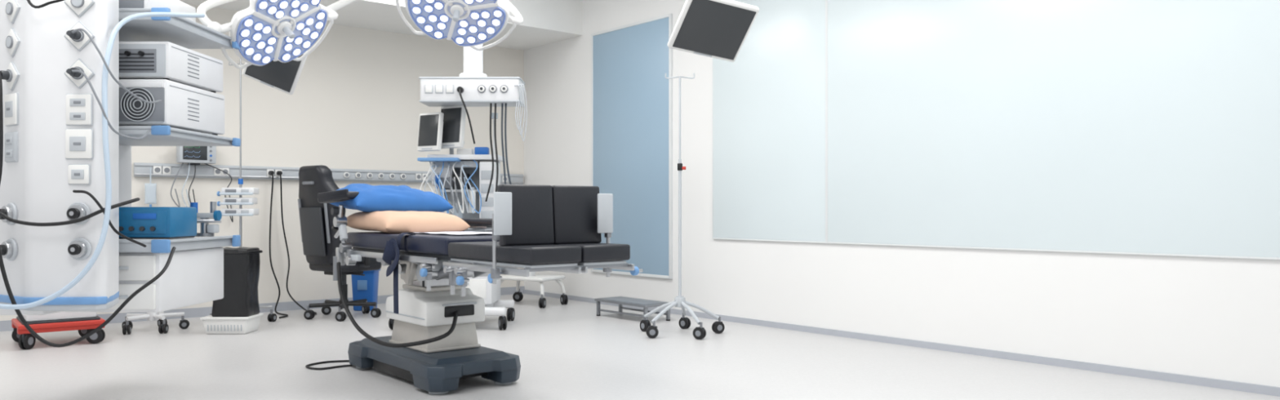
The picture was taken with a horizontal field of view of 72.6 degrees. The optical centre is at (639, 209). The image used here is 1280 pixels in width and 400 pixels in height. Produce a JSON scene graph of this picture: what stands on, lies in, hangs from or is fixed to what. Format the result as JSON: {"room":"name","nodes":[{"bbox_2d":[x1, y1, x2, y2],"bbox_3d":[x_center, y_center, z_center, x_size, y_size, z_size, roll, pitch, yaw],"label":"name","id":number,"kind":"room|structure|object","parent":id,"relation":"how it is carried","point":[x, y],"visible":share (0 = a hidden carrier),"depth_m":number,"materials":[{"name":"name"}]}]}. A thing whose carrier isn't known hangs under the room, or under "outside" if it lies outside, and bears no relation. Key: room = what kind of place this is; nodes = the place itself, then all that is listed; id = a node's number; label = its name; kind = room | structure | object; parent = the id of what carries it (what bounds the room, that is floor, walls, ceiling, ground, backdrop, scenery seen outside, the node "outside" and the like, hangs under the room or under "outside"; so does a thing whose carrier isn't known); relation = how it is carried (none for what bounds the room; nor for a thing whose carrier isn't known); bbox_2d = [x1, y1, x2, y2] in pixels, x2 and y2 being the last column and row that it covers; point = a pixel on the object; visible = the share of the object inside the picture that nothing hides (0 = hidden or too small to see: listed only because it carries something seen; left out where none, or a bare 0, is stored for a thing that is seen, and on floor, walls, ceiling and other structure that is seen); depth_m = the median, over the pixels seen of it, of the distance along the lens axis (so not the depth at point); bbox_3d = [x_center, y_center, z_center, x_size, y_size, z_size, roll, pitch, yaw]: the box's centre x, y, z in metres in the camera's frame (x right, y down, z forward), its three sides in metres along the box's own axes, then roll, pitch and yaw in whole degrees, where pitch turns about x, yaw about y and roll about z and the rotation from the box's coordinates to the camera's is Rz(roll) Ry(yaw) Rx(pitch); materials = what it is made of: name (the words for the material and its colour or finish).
{"room":"operating room","nodes":[
{"label":"operating room","id":0,"kind":"room"},
{"bbox_2d":[200,313,263,333],"bbox_3d":[-3.490,0.978,7.460,0.400,0.145,0.320,0,0,0],"label":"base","id":1,"kind":"object","parent":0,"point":[215,323],"depth_m":7.32,"materials":[{"name":"white plastic"}]},
{"bbox_2d":[0,3,524,320],"bbox_3d":[-4.631,-0.750,8.366,8.460,3.600,0.150,0,0,-40],"label":"wall","id":2,"kind":"structure","parent":0,"point":[354,104],"depth_m":9.31,"materials":[{"name":"beige paint"}]},
{"bbox_2d":[0,285,524,331],"bbox_3d":[-4.635,1.005,8.254,8.310,0.090,0.015,0,0,-40],"label":"baseboard","id":3,"kind":"structure","parent":2,"relation":"attached to","point":[5,326],"depth_m":8.59,"materials":[{"name":"plastic"}]},
{"bbox_2d":[133,162,524,184],"bbox_3d":[-3.094,-0.375,9.506,4.260,0.130,0.077,0,0,-40],"label":"rail","id":4,"kind":"object","parent":2,"relation":"attached to","point":[140,169],"visible":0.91,"depth_m":8.89,"materials":[{"name":"grey metal"}]},
{"bbox_2d":[144,167,156,206],"bbox_3d":[-4.600,-0.205,8.189,0.100,0.390,0.033,0,0,-40],"label":"bag","id":5,"kind":"object","parent":4,"relation":"hanging from","point":[150,189],"visible":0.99,"depth_m":8.18,"materials":[{"name":"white plastic"}]},
{"bbox_2d":[153,165,161,173],"bbox_3d":[-4.567,-0.375,8.242,0.070,0.075,0.015,0,0,-40],"label":"socket","id":6,"kind":"object","parent":4,"relation":"attached to","point":[157,169],"depth_m":8.24,"materials":[{"name":"white plastic"}]},
{"bbox_2d":[162,166,170,173],"bbox_3d":[-4.505,-0.375,8.294,0.070,0.075,0.015,0,0,-40],"label":"socket","id":7,"kind":"object","parent":4,"relation":"attached to","point":[166,170],"depth_m":8.29,"materials":[{"name":"white plastic"}]},
{"bbox_2d":[170,146,233,222],"bbox_3d":[-4.247,-0.276,8.455,0.164,0.806,0.602,0,0,42],"label":"patient monitor","id":8,"kind":"object","parent":4,"relation":"attached to","point":[191,155],"visible":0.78,"depth_m":8.34,"materials":[{"name":"grey plastic"}]},
{"bbox_2d":[213,168,221,175],"bbox_3d":[-4.161,-0.375,8.583,0.070,0.075,0.015,0,0,-40],"label":"socket","id":9,"kind":"object","parent":4,"relation":"attached to","point":[216,172],"depth_m":8.58,"materials":[{"name":"white plastic"}]},
{"bbox_2d":[221,168,229,175],"bbox_3d":[-4.107,-0.375,8.628,0.070,0.075,0.015,0,0,-40],"label":"socket","id":10,"kind":"object","parent":4,"relation":"attached to","point":[227,170],"depth_m":8.62,"materials":[{"name":"white plastic"}]},
{"bbox_2d":[266,168,274,176],"bbox_3d":[-3.778,-0.375,8.905,0.070,0.075,0.015,0,0,-40],"label":"socket","id":11,"kind":"object","parent":4,"relation":"attached to","point":[268,170],"depth_m":8.89,"materials":[{"name":"white plastic"}]},
{"bbox_2d":[268,170,288,318],"bbox_3d":[-3.583,0.326,8.656,0.117,1.446,0.609,0,0,-32],"label":"cable","id":12,"kind":"object","parent":4,"relation":"attached to","point":[271,172],"visible":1,"depth_m":8.84,"materials":[{"name":"black plastic"}]},
{"bbox_2d":[275,169,281,177],"bbox_3d":[-3.716,-0.375,8.956,0.070,0.075,0.015,0,0,-40],"label":"socket","id":13,"kind":"object","parent":4,"relation":"attached to","point":[276,171],"depth_m":8.94,"materials":[{"name":"white plastic"}]},
{"bbox_2d":[276,170,316,314],"bbox_3d":[-3.433,0.326,8.809,0.612,1.445,0.181,0,0,38],"label":"cable","id":14,"kind":"object","parent":4,"relation":"attached to","point":[279,172],"visible":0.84,"depth_m":8.91,"materials":[{"name":"black plastic"}]},
{"bbox_2d":[343,172,349,177],"bbox_3d":[-3.171,-0.375,9.411,0.064,0.064,0.030,0,0,-40],"label":"outlet","id":15,"kind":"object","parent":4,"relation":"attached to","point":[346,175],"depth_m":9.40,"materials":[{"name":"white plastic"}]},
{"bbox_2d":[355,172,360,177],"bbox_3d":[-3.071,-0.375,9.494,0.064,0.064,0.030,0,0,-40],"label":"outlet","id":16,"kind":"object","parent":4,"relation":"attached to","point":[357,175],"depth_m":9.49,"materials":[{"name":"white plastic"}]},
{"bbox_2d":[366,172,372,178],"bbox_3d":[-2.972,-0.375,9.578,0.064,0.064,0.030,0,0,-40],"label":"outlet","id":17,"kind":"object","parent":4,"relation":"attached to","point":[369,175],"depth_m":9.57,"materials":[{"name":"white plastic"}]},
{"bbox_2d":[377,173,383,178],"bbox_3d":[-2.872,-0.375,9.661,0.064,0.064,0.030,0,0,-40],"label":"outlet","id":18,"kind":"object","parent":4,"relation":"attached to","point":[380,175],"depth_m":9.65,"materials":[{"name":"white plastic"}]},
{"bbox_2d":[389,173,395,178],"bbox_3d":[-2.772,-0.375,9.745,0.064,0.064,0.030,0,0,-40],"label":"outlet","id":19,"kind":"object","parent":4,"relation":"attached to","point":[392,175],"depth_m":9.74,"materials":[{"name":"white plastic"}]},
{"bbox_2d":[400,173,405,179],"bbox_3d":[-2.673,-0.375,9.828,0.064,0.064,0.030,0,0,-40],"label":"outlet","id":20,"kind":"object","parent":4,"relation":"attached to","point":[402,176],"depth_m":9.82,"materials":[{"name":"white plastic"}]},
{"bbox_2d":[415,173,421,180],"bbox_3d":[-2.529,-0.375,9.952,0.070,0.075,0.015,0,0,-40],"label":"socket","id":21,"kind":"object","parent":4,"relation":"attached to","point":[418,176],"depth_m":9.94,"materials":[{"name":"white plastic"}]},
{"bbox_2d":[422,173,427,180],"bbox_3d":[-2.468,-0.375,10.004,0.070,0.075,0.015,0,0,-40],"label":"socket","id":22,"kind":"object","parent":4,"relation":"attached to","point":[423,175],"depth_m":9.99,"materials":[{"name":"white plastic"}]},
{"bbox_2d":[502,176,507,182],"bbox_3d":[-1.656,-0.375,10.685,0.070,0.075,0.015,0,0,-40],"label":"socket","id":23,"kind":"object","parent":4,"relation":"attached to","point":[503,179],"depth_m":10.67,"materials":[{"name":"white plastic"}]},
{"bbox_2d":[0,293,1279,399],"bbox_3d":[-1.124,1.100,4.187,8.460,0.100,11.060,0,0,-40],"label":"floor","id":24,"kind":"structure","parent":0,"point":[568,351],"depth_m":5.81,"materials":[{"name":"plastic"}]},
{"bbox_2d":[11,315,105,349],"bbox_3d":[-4.581,0.948,6.860,0.568,0.205,0.567,0,0,-40],"label":"equipment dolly","id":25,"kind":"object","parent":24,"relation":"on","point":[26,340],"visible":0.78,"depth_m":6.68,"materials":[{"name":"red metal"}]},
{"bbox_2d":[22,311,97,321],"bbox_3d":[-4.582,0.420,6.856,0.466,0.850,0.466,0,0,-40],"label":"tray","id":26,"kind":"object","parent":25,"relation":"on","point":[61,315],"visible":0.06,"depth_m":6.67,"materials":[{"name":"white plastic"}]},
{"bbox_2d":[121,311,189,334],"bbox_3d":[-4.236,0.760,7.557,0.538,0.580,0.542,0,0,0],"label":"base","id":27,"kind":"object","parent":24,"relation":"on","point":[127,325],"visible":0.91,"depth_m":7.51,"materials":[{"name":"metal"}]},
{"bbox_2d":[200,246,263,333],"bbox_3d":[-3.490,0.686,7.460,0.400,0.728,0.320,0,0,0],"label":"waste bin","id":28,"kind":"object","parent":24,"relation":"on","point":[237,312],"visible":0.94,"depth_m":7.33,"materials":[{"name":"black plastic"}]},
{"bbox_2d":[209,58,276,321],"bbox_3d":[-3.703,-0.175,8.088,0.576,2.450,0.571,0,0,0],"label":"stand","id":29,"kind":"object","parent":24,"relation":"on","point":[240,191],"visible":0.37,"depth_m":7.94,"materials":[{"name":"silver metal"}]},
{"bbox_2d":[305,360,355,369],"bbox_3d":[-2.021,1.040,5.887,0.448,0.018,0.277,0,0,-40],"label":"cable","id":30,"kind":"object","parent":24,"relation":"on","point":[335,361],"visible":0.75,"depth_m":5.82,"materials":[{"name":"black rubber"}]},
{"bbox_2d":[297,164,381,321],"bbox_3d":[-2.908,0.316,8.477,0.765,1.469,0.745,0,0,37],"label":"office chair","id":31,"kind":"object","parent":24,"relation":"on","point":[320,244],"visible":0.84,"depth_m":8.22,"materials":[{"name":"black plastic"}]},
{"bbox_2d":[351,268,380,311],"bbox_3d":[-2.870,0.833,9.100,0.260,0.435,0.220,0,0,0],"label":"plastic bin","id":32,"kind":"object","parent":24,"relation":"on","point":[366,286],"visible":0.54,"depth_m":9.01,"materials":[{"name":"blue plastic"}]},
{"bbox_2d":[388,105,515,329],"bbox_3d":[-1.670,0.060,7.919,1.029,1.980,0.746,0,0,0],"label":"machine","id":33,"kind":"object","parent":24,"relation":"on","point":[463,179],"visible":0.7,"depth_m":7.78,"materials":[{"name":"white plastic"}]},
{"bbox_2d":[417,111,444,151],"bbox_3d":[-1.853,-0.687,7.771,0.250,0.340,0.100,0,-6,30],"label":"monitor","id":34,"kind":"object","parent":33,"relation":"on","point":[431,125],"depth_m":7.72,"materials":[{"name":"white plastic"}]},
{"bbox_2d":[435,173,439,188],"bbox_3d":[-1.820,-0.259,7.830,0.040,0.138,0.040,0,0,0],"label":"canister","id":35,"kind":"object","parent":33,"relation":"on","point":[436,178],"depth_m":7.81,"materials":[{"name":"blue plastic"}]},
{"bbox_2d":[440,105,466,148],"bbox_3d":[-1.673,-0.737,7.832,0.270,0.380,0.100,0,-6,30],"label":"monitor","id":36,"kind":"object","parent":33,"relation":"on","point":[454,117],"depth_m":7.76,"materials":[{"name":"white plastic"}]},
{"bbox_2d":[448,141,464,154],"bbox_3d":[-1.750,-0.580,7.933,0.300,0.200,0.075,0,0,0],"label":"monitor stand","id":37,"kind":"object","parent":33,"relation":"on","point":[451,150],"depth_m":7.93,"materials":[{"name":"white plastic"}]},
{"bbox_2d":[452,202,462,217],"bbox_3d":[-1.640,0.019,7.830,0.100,0.161,0.100,0,0,0],"label":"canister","id":38,"kind":"object","parent":33,"relation":"on","point":[460,215],"depth_m":7.79,"materials":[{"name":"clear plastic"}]},
{"bbox_2d":[468,186,475,213],"bbox_3d":[-1.500,-0.085,7.790,0.060,0.230,0.060,0,0,0],"label":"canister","id":39,"kind":"object","parent":33,"relation":"on","point":[470,195],"depth_m":7.77,"materials":[{"name":"white plastic"}]},
{"bbox_2d":[317,184,643,394],"bbox_3d":[-1.020,0.460,5.171,0.996,1.181,2.315,0,0,-40],"label":"table","id":40,"kind":"object","parent":24,"relation":"on","point":[433,344],"visible":0.99,"depth_m":4.97,"materials":[{"name":"black leather"}]},
{"bbox_2d":[382,232,415,314],"bbox_3d":[-1.423,0.372,5.148,0.201,0.473,0.151,0,0,40],"label":"strap","id":41,"kind":"object","parent":40,"relation":"hanging from","point":[391,255],"visible":1,"depth_m":5.10,"materials":[{"name":"blue fabric"}]},
{"bbox_2d":[346,231,488,251],"bbox_3d":[-1.448,0.201,5.677,0.600,0.098,0.920,0,0,-40],"label":"cushion","id":42,"kind":"object","parent":40,"relation":"on","point":[359,241],"depth_m":5.50,"materials":[{"name":"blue leather"}]},
{"bbox_2d":[411,231,492,235],"bbox_3d":[-1.143,0.144,5.438,0.400,0.005,0.760,0,0,-40],"label":"sheet","id":43,"kind":"object","parent":40,"relation":"on","point":[461,232],"visible":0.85,"depth_m":5.39,"materials":[{"name":"white fabric"}]},
{"bbox_2d":[346,210,470,233],"bbox_3d":[-1.564,0.080,5.815,0.600,0.150,0.640,0,1,-43],"label":"pillow","id":44,"kind":"object","parent":43,"relation":"on","point":[384,221],"visible":0.88,"depth_m":5.60,"materials":[{"name":"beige fabric"}]},
{"bbox_2d":[330,183,453,212],"bbox_3d":[-1.727,-0.073,5.993,0.484,0.209,0.721,0,0,45],"label":"pillow","id":45,"kind":"object","parent":44,"relation":"on","point":[370,198],"visible":0.76,"depth_m":5.82,"materials":[{"name":"blue fabric"}]},
{"bbox_2d":[407,233,498,255],"bbox_3d":[-0.985,0.201,5.126,0.600,0.098,0.500,0,0,-40],"label":"seat cushion","id":46,"kind":"object","parent":40,"relation":"on","point":[417,245],"depth_m":4.91,"materials":[{"name":"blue leather"}]},
{"bbox_2d":[448,241,581,264],"bbox_3d":[-0.664,0.219,4.502,0.300,0.082,0.830,0,0,-40],"label":"cushion","id":47,"kind":"object","parent":40,"relation":"on","point":[473,252],"depth_m":4.27,"materials":[{"name":"black leather"}]},
{"bbox_2d":[554,243,630,262],"bbox_3d":[-0.426,0.219,4.701,0.300,0.082,0.830,0,0,-40],"label":"cushion","id":48,"kind":"object","parent":40,"relation":"on","point":[589,252],"depth_m":4.39,"materials":[{"name":"black leather"}]},
{"bbox_2d":[500,271,568,307],"bbox_3d":[-1.219,0.630,9.614,0.758,0.840,0.509,0,0,30],"label":"cart","id":49,"kind":"object","parent":24,"relation":"on","point":[517,296],"visible":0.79,"depth_m":9.53,"materials":[{"name":"white plastic"}]},
{"bbox_2d":[594,296,670,320],"bbox_3d":[-0.072,0.963,8.425,0.340,0.174,0.780,0,0,-40],"label":"step stool","id":50,"kind":"object","parent":24,"relation":"on","point":[620,300],"visible":0.83,"depth_m":8.37,"materials":[{"name":"metal"}]},
{"bbox_2d":[640,73,724,339],"bbox_3d":[0.358,-0.050,7.367,0.721,2.201,0.719,0,0,0],"label":"stand","id":51,"kind":"object","parent":24,"relation":"on","point":[700,332],"visible":1,"depth_m":7.34,"materials":[{"name":"white metal"}]},
{"bbox_2d":[524,0,1279,386],"bbox_3d":[2.107,-0.750,6.800,0.150,3.600,10.910,0,0,-40],"label":"wall","id":52,"kind":"structure","parent":0,"point":[1213,317],"depth_m":6.71,"materials":[{"name":"white paint"}]},
{"bbox_2d":[591,13,672,279],"bbox_3d":[-0.109,-0.640,9.307,0.030,2.680,1.340,0,0,-40],"label":"door","id":53,"kind":"structure","parent":52,"relation":"in","point":[632,95],"depth_m":9.19,"materials":[{"name":"blue glass"}]},
{"bbox_2d":[712,0,826,243],"bbox_3d":[1.135,-0.940,7.825,0.022,2.444,1.354,0,0,-40],"label":"window","id":54,"kind":"structure","parent":52,"relation":"in","point":[769,103],"depth_m":7.76,"materials":[{"name":"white glass"}]},
{"bbox_2d":[523,288,1279,396],"bbox_3d":[2.048,1.025,6.741,0.015,0.050,10.895,0,0,-40],"label":"baseboard","id":55,"kind":"structure","parent":52,"relation":"attached to","point":[1177,378],"depth_m":6.17,"materials":[{"name":"plastic"}]},
{"bbox_2d":[826,0,1279,259],"bbox_3d":[3.466,-0.940,5.046,0.022,2.444,5.899,0,0,-40],"label":"window","id":56,"kind":"structure","parent":52,"relation":"in","point":[1151,127],"depth_m":5.84,"materials":[{"name":"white glass"}]},
{"bbox_3d":[-1.124,-2.600,4.187,8.460,0.100,11.060,0,0,-40],"label":"ceiling","id":57,"kind":"structure","parent":0,"visible":0},
{"bbox_2d":[0,0,240,347],"bbox_3d":[-2.765,-0.971,4.529,1.190,3.158,1.541,0,0,0],"label":"tower","id":58,"kind":"structure","parent":57,"relation":"hanging from","point":[65,153],"depth_m":3.87,"materials":[{"name":"white plastic"}]},
{"bbox_2d":[0,238,17,261],"bbox_3d":[-2.835,0.180,3.892,0.100,0.100,0.058,0,0,32],"label":"outlet","id":59,"kind":"object","parent":58,"relation":"attached to","point":[9,248],"depth_m":3.88,"materials":[{"name":"silver metal"}]},
{"bbox_2d":[0,203,17,225],"bbox_3d":[-2.835,0.020,3.892,0.100,0.100,0.058,0,0,32],"label":"outlet","id":60,"kind":"object","parent":58,"relation":"attached to","point":[11,210],"depth_m":3.88,"materials":[{"name":"silver metal"}]},
{"bbox_2d":[0,61,19,90],"bbox_3d":[-2.840,-0.600,3.899,0.098,0.135,0.128,0,0,-40],"label":"socket","id":61,"kind":"object","parent":58,"relation":"attached to","point":[10,74],"depth_m":3.89,"materials":[{"name":"grey plastic"}]},
{"bbox_2d":[4,131,17,162],"bbox_3d":[-2.825,-0.280,3.909,0.106,0.136,0.022,0,0,32],"label":"switch plate","id":62,"kind":"object","parent":58,"relation":"attached to","point":[11,137],"depth_m":3.89,"materials":[{"name":"white plastic"}]},
{"bbox_2d":[4,92,18,126],"bbox_3d":[-2.825,-0.450,3.909,0.116,0.146,0.022,0,0,32],"label":"switch plate","id":63,"kind":"object","parent":58,"relation":"attached to","point":[11,99],"depth_m":3.89,"materials":[{"name":"white plastic"}]},
{"bbox_2d":[4,27,20,57],"bbox_3d":[-2.819,-0.750,3.906,0.135,0.135,0.023,0,0,32],"label":"socket","id":64,"kind":"object","parent":58,"relation":"attached to","point":[12,35],"depth_m":3.90,"materials":[{"name":"white plastic"}]},
{"bbox_2d":[4,0,20,24],"bbox_3d":[-2.819,-0.900,3.906,0.135,0.135,0.023,0,0,32],"label":"socket","id":65,"kind":"object","parent":58,"relation":"attached to","point":[12,7],"depth_m":3.89,"materials":[{"name":"white plastic"}]},
{"bbox_2d":[66,202,90,224],"bbox_3d":[-2.485,0.017,3.835,0.100,0.100,0.058,0,0,0],"label":"outlet","id":66,"kind":"object","parent":58,"relation":"attached to","point":[77,213],"depth_m":3.83,"materials":[{"name":"silver metal"}]},
{"bbox_2d":[65,128,93,159],"bbox_3d":[-2.485,-0.291,3.855,0.121,0.136,0.022,0,0,0],"label":"switch plate","id":67,"kind":"object","parent":58,"relation":"attached to","point":[78,142],"depth_m":3.85,"materials":[{"name":"white plastic"}]},
{"bbox_2d":[66,93,92,125],"bbox_3d":[-2.485,-0.443,3.855,0.116,0.141,0.022,0,0,0],"label":"switch plate","id":68,"kind":"object","parent":58,"relation":"attached to","point":[78,106],"depth_m":3.85,"materials":[{"name":"white plastic"}]},
{"bbox_2d":[68,164,90,184],"bbox_3d":[-2.485,-0.156,3.855,0.096,0.091,0.022,0,0,0],"label":"switch plate","id":69,"kind":"object","parent":58,"relation":"attached to","point":[78,174],"depth_m":3.85,"materials":[{"name":"white plastic"}]},
{"bbox_2d":[64,0,94,17],"bbox_3d":[-2.485,-0.920,3.855,0.135,0.135,0.023,0,0,0],"label":"socket","id":70,"kind":"object","parent":58,"relation":"attached to","point":[73,8],"depth_m":3.86,"materials":[{"name":"white plastic"}]},
{"bbox_2d":[64,58,94,88],"bbox_3d":[-2.485,-0.603,3.855,0.135,0.135,0.023,0,0,0],"label":"socket","id":71,"kind":"object","parent":58,"relation":"attached to","point":[73,79],"depth_m":3.86,"materials":[{"name":"grey plastic"}]},
{"bbox_2d":[64,21,94,51],"bbox_3d":[-2.485,-0.769,3.855,0.135,0.135,0.023,0,0,0],"label":"socket","id":72,"kind":"object","parent":58,"relation":"attached to","point":[75,40],"depth_m":3.86,"materials":[{"name":"grey plastic"}]},
{"bbox_2d":[67,237,91,260],"bbox_3d":[-2.480,0.175,3.835,0.100,0.100,0.058,0,0,0],"label":"outlet","id":73,"kind":"object","parent":58,"relation":"attached to","point":[78,248],"depth_m":3.85,"materials":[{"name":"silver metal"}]},
{"bbox_2d":[107,284,155,309],"bbox_3d":[-2.730,0.450,4.492,0.460,0.130,0.020,0,0,0],"label":"drawer","id":74,"kind":"object","parent":58,"relation":"in","point":[145,299],"depth_m":4.48,"materials":[{"name":"white plastic"}]},
{"bbox_2d":[119,255,155,280],"bbox_3d":[-2.730,0.300,4.492,0.460,0.130,0.020,0,0,0],"label":"drawer","id":75,"kind":"object","parent":58,"relation":"in","point":[131,268],"depth_m":4.48,"materials":[{"name":"white plastic"}]},
{"bbox_2d":[119,0,195,22],"bbox_3d":[-2.780,-1.101,4.798,0.420,0.140,0.505,0,0,0],"label":"equipment box","id":76,"kind":"object","parent":58,"relation":"on","point":[175,6],"visible":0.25,"depth_m":4.68,"materials":[{"name":"grey plastic"}]},
{"bbox_2d":[119,206,196,239],"bbox_3d":[-2.655,0.069,4.630,0.460,0.166,0.299,0,0,0],"label":"medical device","id":77,"kind":"object","parent":58,"relation":"on","point":[135,222],"visible":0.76,"depth_m":4.50,"materials":[{"name":"blue plastic"}]},
{"bbox_2d":[119,79,224,135],"bbox_3d":[-2.696,-0.552,4.812,0.507,0.246,0.656,0,0,0],"label":"equipment box","id":78,"kind":"object","parent":58,"relation":"on","point":[182,106],"visible":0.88,"depth_m":4.55,"materials":[{"name":"grey plastic"}]},
{"bbox_2d":[119,41,222,93],"bbox_3d":[-2.696,-0.775,4.806,0.507,0.199,0.629,0,0,0],"label":"medical equipment unit","id":79,"kind":"object","parent":78,"relation":"on","point":[167,60],"visible":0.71,"depth_m":4.55,"materials":[{"name":"grey plastic"}]},
{"bbox_2d":[119,235,232,252],"bbox_3d":[-2.755,0.188,4.857,0.640,0.065,0.815,0,0,0],"label":"shelf","id":80,"kind":"object","parent":58,"relation":"attached to","point":[204,244],"depth_m":4.69,"materials":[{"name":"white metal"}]},
{"bbox_2d":[119,125,232,146],"bbox_3d":[-2.755,-0.406,4.857,0.640,0.045,0.815,0,0,0],"label":"shelf","id":81,"kind":"object","parent":58,"relation":"attached to","point":[157,136],"depth_m":4.79,"materials":[{"name":"grey plastic"}]},
{"bbox_2d":[119,8,232,48],"bbox_3d":[-2.755,-1.000,4.857,0.640,0.060,0.815,0,0,0],"label":"shelf","id":82,"kind":"object","parent":58,"relation":"attached to","point":[184,32],"depth_m":4.81,"materials":[{"name":"grey plastic"}]},
{"bbox_2d":[190,201,222,236],"bbox_3d":[-2.503,0.054,4.993,0.201,0.200,0.112,0,0,-8],"label":"suction regulator","id":83,"kind":"object","parent":58,"relation":"on","point":[206,229],"visible":0.81,"depth_m":4.98,"materials":[{"name":"metal"}]},
{"bbox_2d":[196,0,337,69],"bbox_3d":[-2.094,-1.712,5.636,0.514,1.675,1.445,0,0,29],"label":"light","id":84,"kind":"object","parent":57,"relation":"hanging from","point":[266,31],"visible":0.95,"depth_m":5.36,"materials":[{"name":"white plastic"}]},
{"bbox_2d":[241,0,357,94],"bbox_3d":[-2.205,-1.691,6.430,1.318,1.718,0.290,0,0,-29],"label":"monitor","id":85,"kind":"object","parent":57,"relation":"hanging from","point":[283,77],"visible":0.33,"depth_m":6.23,"materials":[{"name":"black plastic"}]},
{"bbox_2d":[178,0,582,49],"bbox_3d":[-4.241,-2.275,7.785,8.310,0.550,1.240,0,0,-40],"label":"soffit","id":86,"kind":"structure","parent":57,"relation":"attached to","point":[544,22],"depth_m":9.60,"materials":[{"name":"paint"}]},
{"bbox_2d":[395,0,523,50],"bbox_3d":[-0.981,-1.833,5.901,1.422,1.434,0.652,0,0,-25],"label":"light","id":87,"kind":"object","parent":57,"relation":"hanging from","point":[468,23],"visible":1,"depth_m":5.86,"materials":[{"name":"white plastic"}]},
{"bbox_2d":[418,44,527,201],"bbox_3d":[-1.437,-1.309,7.644,0.935,2.482,0.423,0,0,0],"label":"pendant","id":88,"kind":"object","parent":57,"relation":"hanging from","point":[473,87],"visible":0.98,"depth_m":7.51,"materials":[{"name":"white plastic"}]},
{"bbox_2d":[424,84,432,93],"bbox_3d":[-1.820,-1.040,7.505,0.070,0.075,0.015,0,0,0],"label":"socket","id":89,"kind":"object","parent":88,"relation":"attached to","point":[428,88],"depth_m":7.50,"materials":[{"name":"white plastic"}]},
{"bbox_2d":[435,84,443,93],"bbox_3d":[-1.730,-1.040,7.505,0.070,0.075,0.015,0,0,0],"label":"socket","id":90,"kind":"object","parent":88,"relation":"attached to","point":[438,88],"depth_m":7.50,"materials":[{"name":"white plastic"}]},
{"bbox_2d":[445,84,453,93],"bbox_3d":[-1.640,-1.040,7.505,0.070,0.075,0.015,0,0,0],"label":"socket","id":91,"kind":"object","parent":88,"relation":"attached to","point":[449,88],"depth_m":7.50,"materials":[{"name":"white plastic"}]},
{"bbox_2d":[477,84,485,93],"bbox_3d":[-1.364,-1.040,7.498,0.068,0.068,0.027,0,0,0],"label":"outlet","id":92,"kind":"object","parent":88,"relation":"attached to","point":[481,88],"depth_m":7.50,"materials":[{"name":"grey plastic"}]},
{"bbox_2d":[488,84,497,93],"bbox_3d":[-1.267,-1.040,7.498,0.068,0.068,0.027,0,0,0],"label":"outlet","id":93,"kind":"object","parent":88,"relation":"attached to","point":[492,88],"depth_m":7.50,"materials":[{"name":"grey plastic"}]},
{"bbox_2d":[500,84,508,93],"bbox_3d":[-1.170,-1.040,7.498,0.068,0.068,0.027,0,0,0],"label":"outlet","id":94,"kind":"object","parent":88,"relation":"attached to","point":[504,88],"depth_m":7.50,"materials":[{"name":"grey plastic"}]},
{"bbox_2d":[667,0,759,62],"bbox_3d":[0.272,-1.758,5.766,0.496,1.584,1.019,0,0,-37],"label":"monitor","id":95,"kind":"object","parent":57,"relation":"hanging from","point":[719,29],"visible":1,"depth_m":5.48,"materials":[{"name":"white plastic"}]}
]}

